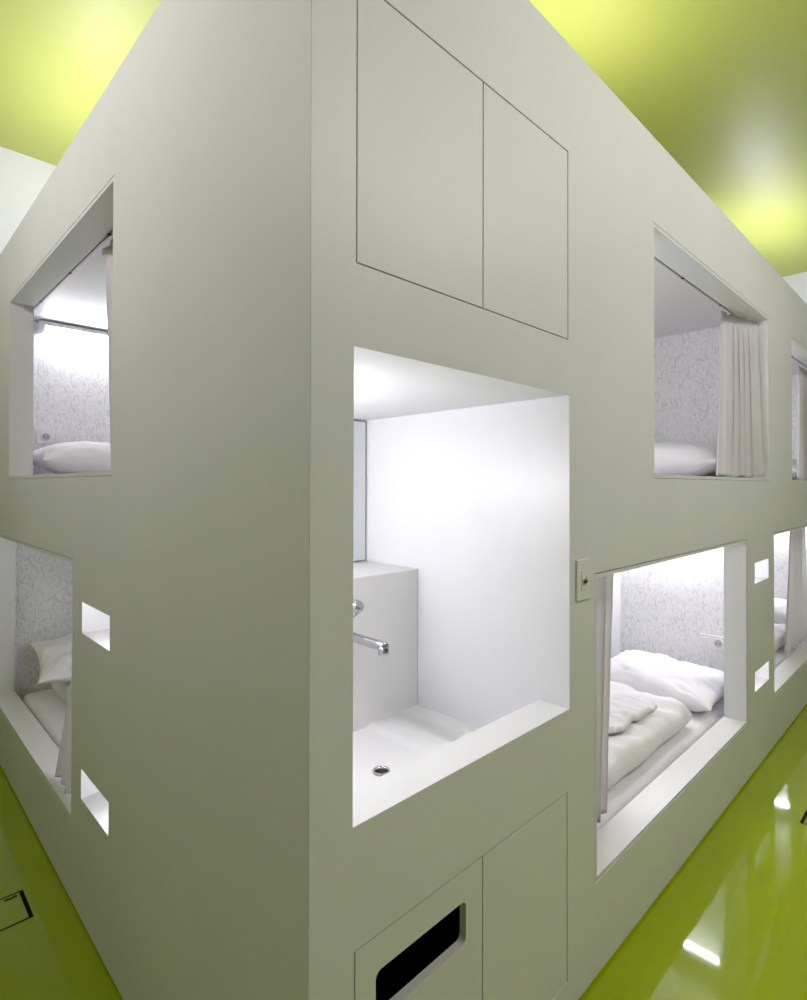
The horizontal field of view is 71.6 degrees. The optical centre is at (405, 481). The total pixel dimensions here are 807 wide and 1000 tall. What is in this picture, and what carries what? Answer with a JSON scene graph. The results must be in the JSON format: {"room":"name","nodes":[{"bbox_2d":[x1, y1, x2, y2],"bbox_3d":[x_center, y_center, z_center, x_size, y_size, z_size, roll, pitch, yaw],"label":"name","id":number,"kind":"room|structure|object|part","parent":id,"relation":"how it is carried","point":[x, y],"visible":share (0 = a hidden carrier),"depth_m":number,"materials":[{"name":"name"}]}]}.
{"room":"dormitory","nodes":[
{"label":"dormitory","id":0,"kind":"room"},
{"bbox_2d":[0,146,55,253],"bbox_3d":[-1.309,-0.354,4.989,8.674,3.600,0.120,1,-1,-45],"label":"wall","id":1,"kind":"structure","parent":0,"point":[23,177],"depth_m":3.68,"materials":[{"name":"white paint"}]},
{"bbox_2d":[0,0,806,276],"bbox_3d":[0.825,-2.228,2.843,8.674,0.120,5.950,1,-1,-45],"label":"ceiling","id":2,"kind":"structure","parent":0,"point":[721,85],"depth_m":3.00,"materials":[{"name":"paint"}]},
{"bbox_2d":[0,704,806,999],"bbox_3d":[0.818,1.492,2.812,8.674,0.120,5.950,1,-1,-45],"label":"floor","id":3,"kind":"structure","parent":0,"point":[730,923],"depth_m":1.83,"materials":[{"name":"plastic"}]},
{"bbox_2d":[0,890,33,930],"bbox_3d":[-1.403,1.418,1.759,0.366,0.001,0.168,1,-1,-45],"label":"floor marking","id":4,"kind":"object","parent":3,"relation":"on","point":[26,904],"depth_m":1.88,"materials":[{"name":"black paint"}]},
{"bbox_2d":[0,0,806,999],"bbox_3d":[0.593,0.140,3.856,5.200,2.600,3.140,1,-1,-45],"label":"wall","id":5,"kind":"structure","parent":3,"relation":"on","point":[212,838],"depth_m":1.49,"materials":[{"name":"paint"}]},
{"bbox_3d":[-1.628,0.708,2.471,0.097,0.875,1.531,1,-1,-45],"label":"opening frame","id":6,"kind":"part","parent":5,"relation":"part of","materials":[{"name":"paint"}]},
{"bbox_2d":[22,689,66,748],"bbox_3d":[-1.187,1.224,2.604,0.687,0.143,2.015,1,-1,-45],"label":"mattress","id":7,"kind":"object","parent":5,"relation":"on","point":[48,707],"visible":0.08,"depth_m":2.83,"materials":[{"name":"white fabric"}]},
{"bbox_2d":[51,681,70,702],"bbox_3d":[-1.449,1.088,2.935,0.524,0.124,0.909,1,-1,-45],"label":"duvet","id":8,"kind":"object","parent":7,"relation":"on","point":[62,689],"visible":0.03,"depth_m":2.92,"materials":[{"name":"white fabric"}]},
{"bbox_2d":[29,634,71,683],"bbox_3d":[-1.671,0.932,3.082,0.638,0.204,0.396,0,-1,-39],"label":"pillow","id":9,"kind":"object","parent":8,"relation":"on","point":[54,656],"visible":0.27,"depth_m":2.86,"materials":[{"name":"white fabric"}]},
{"bbox_2d":[36,429,64,443],"bbox_3d":[-2.057,-0.256,3.244,0.140,0.080,0.014,1,-1,-45],"label":"power socket","id":10,"kind":"object","parent":5,"relation":"attached to","point":[42,436],"visible":0.95,"depth_m":3.24,"materials":[{"name":"plastic"}]},
{"bbox_3d":[-1.347,-0.448,2.197,0.097,0.869,1.535,1,-1,-45],"label":"opening frame","id":11,"kind":"part","parent":5,"relation":"part of","materials":[{"name":"paint"}]},
{"bbox_2d":[55,675,71,793],"bbox_3d":[-1.210,0.691,2.075,0.101,0.880,0.284,1,-1,-45],"label":"curtain","id":12,"kind":"object","parent":5,"relation":"hanging from","point":[63,769],"visible":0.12,"depth_m":2.11,"materials":[{"name":"fabric"}]},
{"bbox_2d":[36,320,107,339],"bbox_3d":[-1.887,-0.876,3.366,0.559,0.056,0.084,1,-1,-45],"label":"lamp","id":13,"kind":"object","parent":5,"relation":"attached to","point":[41,326],"visible":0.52,"depth_m":3.25,"materials":[{"name":"white plastic"}]},
{"bbox_2d":[34,228,112,309],"bbox_3d":[-1.449,-0.884,2.391,0.019,0.022,2.050,1,-1,-45],"label":"rail","id":14,"kind":"object","parent":5,"relation":"attached to","point":[110,232],"visible":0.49,"depth_m":2.27,"materials":[{"name":"metal"}]},
{"bbox_2d":[102,239,112,469],"bbox_3d":[-0.937,-0.451,1.893,0.040,0.839,0.547,1,-1,-45],"label":"curtain","id":15,"kind":"object","parent":14,"relation":"hanging from","point":[108,251],"visible":0.08,"depth_m":2.00,"materials":[{"name":"fabric"}]},
{"bbox_2d":[353,420,365,561],"bbox_3d":[-0.411,0.033,1.837,0.732,0.518,0.010,1,-1,-45],"label":"mirror","id":16,"kind":"object","parent":5,"relation":"attached to","point":[359,513],"visible":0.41,"depth_m":2.07,"materials":[{"name":"clear glass"}]},
{"bbox_2d":[353,561,478,789],"bbox_3d":[-0.155,0.541,1.569,0.740,0.497,0.746,1,-1,-45],"label":"washbasin","id":17,"kind":"object","parent":5,"relation":"attached to","point":[391,730],"visible":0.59,"depth_m":1.76,"materials":[{"name":"white ceramic"}]},
{"bbox_2d":[353,600,388,655],"bbox_3d":[-0.132,0.415,1.560,0.064,0.164,0.236,1,-1,-45],"label":"tap","id":18,"kind":"object","parent":17,"relation":"attached to","point":[381,646],"visible":0.4,"depth_m":1.52,"materials":[{"name":"silver metal"}]},
{"bbox_3d":[-0.166,0.384,1.597,0.048,0.102,0.106,1,-1,-45],"label":"lever","id":19,"kind":"part","parent":18,"relation":"part of","materials":[{"name":"silver metal"}]},
{"bbox_3d":[-0.120,0.440,1.552,0.189,0.030,0.028,0,-1,44],"label":"spout","id":20,"kind":"part","parent":18,"relation":"part of","materials":[{"name":"silver metal"}]},
{"bbox_2d":[353,704,478,789],"bbox_3d":[-0.058,0.766,1.468,0.740,0.032,0.468,1,-1,-45],"label":"basin","id":21,"kind":"object","parent":17,"relation":"in","point":[389,740],"depth_m":1.65,"materials":[{"name":"white ceramic"}]},
{"bbox_2d":[354,793,566,999],"bbox_3d":[-0.006,1.074,1.407,0.728,0.500,0.500,1,-1,-45],"label":"lower cabinet","id":22,"kind":"object","parent":5,"relation":"attached to","point":[497,929],"visible":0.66,"depth_m":1.29,"materials":[{"name":"paint"}]},
{"bbox_3d":[0.034,1.071,1.107,0.359,0.495,0.018,1,-1,-45],"label":"door","id":23,"kind":"part","parent":22,"relation":"part of","materials":[{"name":"paint"}]},
{"bbox_3d":[0.292,1.074,1.362,0.361,0.495,0.018,1,-1,-45],"label":"door","id":24,"kind":"part","parent":22,"relation":"part of","materials":[{"name":"paint"}]},
{"bbox_2d":[356,0,566,338],"bbox_3d":[-0.018,-0.634,1.441,0.733,0.507,0.550,1,-1,-45],"label":"upper cabinet","id":25,"kind":"object","parent":5,"relation":"attached to","point":[460,196],"visible":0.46,"depth_m":1.17,"materials":[{"name":"paint"}]},
{"bbox_3d":[0.037,-0.637,1.122,0.359,0.502,0.018,1,-1,-45],"label":"door","id":26,"kind":"part","parent":25,"relation":"part of","materials":[{"name":"paint"}]},
{"bbox_3d":[0.297,-0.634,1.379,0.366,0.502,0.018,1,-1,-45],"label":"door","id":27,"kind":"part","parent":25,"relation":"part of","materials":[{"name":"paint"}]},
{"bbox_2d":[576,558,589,601],"bbox_3d":[0.492,0.271,1.542,0.073,0.113,0.012,1,-1,-45],"label":"switch","id":28,"kind":"object","parent":5,"relation":"attached to","point":[583,565],"visible":1,"depth_m":1.54,"materials":[{"name":"plastic"}]},
{"bbox_2d":[597,574,613,822],"bbox_3d":[0.598,0.690,1.829,0.411,0.876,0.045,1,-1,-45],"label":"curtain","id":29,"kind":"object","parent":5,"relation":"hanging from","point":[604,583],"visible":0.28,"depth_m":1.88,"materials":[{"name":"fabric"}]},
{"bbox_2d":[597,695,723,831],"bbox_3d":[0.879,1.223,2.575,2.015,0.153,0.687,1,-1,-45],"label":"mattress","id":30,"kind":"object","parent":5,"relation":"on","point":[623,792],"visible":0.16,"depth_m":2.30,"materials":[{"name":"white fabric"}]},
{"bbox_2d":[608,681,692,790],"bbox_3d":[0.689,1.071,2.394,1.273,0.137,0.614,1,-1,-45],"label":"duvet","id":31,"kind":"object","parent":30,"relation":"on","point":[628,749],"visible":0.16,"depth_m":2.33,"materials":[{"name":"white fabric"}]},
{"bbox_2d":[609,693,657,733],"bbox_3d":[0.856,0.996,2.475,0.425,0.062,0.353,1,-1,-45],"label":"towel","id":32,"kind":"object","parent":31,"relation":"on","point":[624,709],"visible":0.38,"depth_m":2.41,"materials":[{"name":"fabric"}]},
{"bbox_2d":[610,650,723,711],"bbox_3d":[1.394,1.059,3.056,0.474,0.176,0.663,1,-1,-45],"label":"pillow","id":33,"kind":"object","parent":30,"relation":"on","point":[698,687],"visible":0.8,"depth_m":2.92,"materials":[{"name":"white fabric"}]},
{"bbox_3d":[1.049,0.710,2.167,1.524,0.875,0.097,1,-1,-45],"label":"opening frame","id":34,"kind":"part","parent":5,"relation":"part of","materials":[{"name":"paint"}]},
{"bbox_2d":[654,256,738,317],"bbox_3d":[1.224,-0.878,2.435,2.030,0.022,0.019,1,-1,-45],"label":"rail","id":35,"kind":"object","parent":5,"relation":"attached to","point":[655,258],"visible":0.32,"depth_m":2.48,"materials":[{"name":"metal"}]},
{"bbox_3d":[1.350,-0.441,2.471,1.534,0.869,0.097,1,-1,-45],"label":"opening frame","id":36,"kind":"part","parent":5,"relation":"part of","materials":[{"name":"paint"}]},
{"bbox_2d":[700,633,723,651],"bbox_3d":[1.730,0.907,3.147,0.014,0.080,0.140,1,-1,-45],"label":"power socket","id":37,"kind":"object","parent":5,"relation":"attached to","point":[713,642],"visible":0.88,"depth_m":3.15,"materials":[{"name":"plastic"}]},
{"bbox_2d":[716,310,764,477],"bbox_3d":[1.700,-0.437,2.895,0.418,0.839,0.109,0,-1,-31],"label":"curtain","id":38,"kind":"object","parent":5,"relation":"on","point":[740,428],"visible":1,"depth_m":2.87,"materials":[{"name":"fabric"}]},
{"bbox_2d":[774,638,806,669],"bbox_3d":[2.350,1.237,4.025,1.995,0.154,0.686,1,-1,-45],"label":"mattress","id":39,"kind":"object","parent":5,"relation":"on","point":[779,656],"visible":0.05,"depth_m":3.76,"materials":[{"name":"white fabric"}]},
{"bbox_2d":[774,623,785,652],"bbox_3d":[2.184,1.090,3.872,1.304,0.129,0.619,1,-1,-45],"label":"duvet","id":40,"kind":"object","parent":39,"relation":"on","point":[779,629],"visible":0.05,"depth_m":3.88,"materials":[{"name":"white fabric"}]},
{"bbox_2d":[774,598,786,623],"bbox_3d":[2.879,1.053,4.548,0.467,0.218,0.676,1,-1,-45],"label":"pillow","id":41,"kind":"object","parent":39,"relation":"on","point":[780,605],"visible":0.1,"depth_m":4.32,"materials":[{"name":"white fabric"}]},
{"bbox_3d":[2.498,0.725,3.595,1.524,0.875,0.097,1,-1,-45],"label":"opening frame","id":42,"kind":"part","parent":5,"relation":"part of","materials":[{"name":"paint"}]},
{"bbox_2d":[784,528,806,654],"bbox_3d":[2.723,0.655,3.913,0.644,0.992,0.052,1,-1,-45],"label":"curtain","id":43,"kind":"object","parent":5,"relation":"hanging from","point":[796,611],"visible":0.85,"depth_m":3.90,"materials":[{"name":"fabric"}]},
{"bbox_3d":[2.813,-0.426,3.913,1.534,0.869,0.097,1,-1,-45],"label":"opening frame","id":44,"kind":"part","parent":5,"relation":"part of","materials":[{"name":"paint"}]},
{"bbox_3d":[0.977,0.034,2.681,2.045,0.103,0.684,1,-1,-45],"label":"mattress","id":45,"kind":"object","parent":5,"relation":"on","visible":0},
{"bbox_2d":[654,440,716,475],"bbox_3d":[1.522,-0.126,3.229,0.642,0.217,0.450,0,-1,43],"label":"pillow","id":46,"kind":"object","parent":45,"relation":"on","point":[688,457],"visible":0.43,"depth_m":3.02,"materials":[{"name":"white fabric"}]},
{"bbox_3d":[2.448,0.048,4.130,1.965,0.104,0.686,1,-1,-45],"label":"mattress","id":47,"kind":"object","parent":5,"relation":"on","visible":0},
{"bbox_2d":[792,459,796,478],"bbox_3d":[2.954,-0.107,4.654,0.450,0.210,0.638,1,-1,-45],"label":"pillow","id":48,"kind":"object","parent":47,"relation":"on","point":[794,461],"visible":0.06,"depth_m":4.35,"materials":[{"name":"white fabric"}]},
{"bbox_3d":[-1.203,0.029,2.635,0.684,0.103,2.070,1,-1,-45],"label":"mattress","id":49,"kind":"object","parent":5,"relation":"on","visible":0},
{"bbox_2d":[33,441,111,473],"bbox_3d":[-1.751,-0.126,3.191,0.451,0.206,0.663,0,-1,43],"label":"pillow","id":50,"kind":"object","parent":49,"relation":"on","point":[81,456],"visible":0.47,"depth_m":2.96,"materials":[{"name":"white fabric"}]},
{"bbox_3d":[2.699,-0.864,3.888,1.950,0.022,0.019,1,-1,-45],"label":"rail","id":51,"kind":"object","parent":5,"relation":"attached to","visible":0},
{"bbox_2d":[796,365,806,479],"bbox_3d":[3.016,-0.423,4.222,0.448,0.839,0.042,1,-1,-45],"label":"curtain","id":52,"kind":"object","parent":51,"relation":"hanging from","point":[801,388],"visible":1,"depth_m":4.09,"materials":[{"name":"fabric"}]},
{"bbox_2d":[800,809,806,824],"bbox_3d":[1.839,1.429,2.274,0.168,0.001,0.366,1,-1,-45],"label":"floor marking","id":53,"kind":"object","parent":3,"relation":"on","point":[805,813],"depth_m":2.37,"materials":[{"name":"black paint"}]},
{"bbox_2d":[782,272,806,303],"bbox_3d":[3.953,-0.336,5.914,0.120,3.600,5.950,1,-1,-45],"label":"wall","id":54,"kind":"structure","parent":0,"point":[797,282],"depth_m":5.75,"materials":[{"name":"white paint"}]}
]}

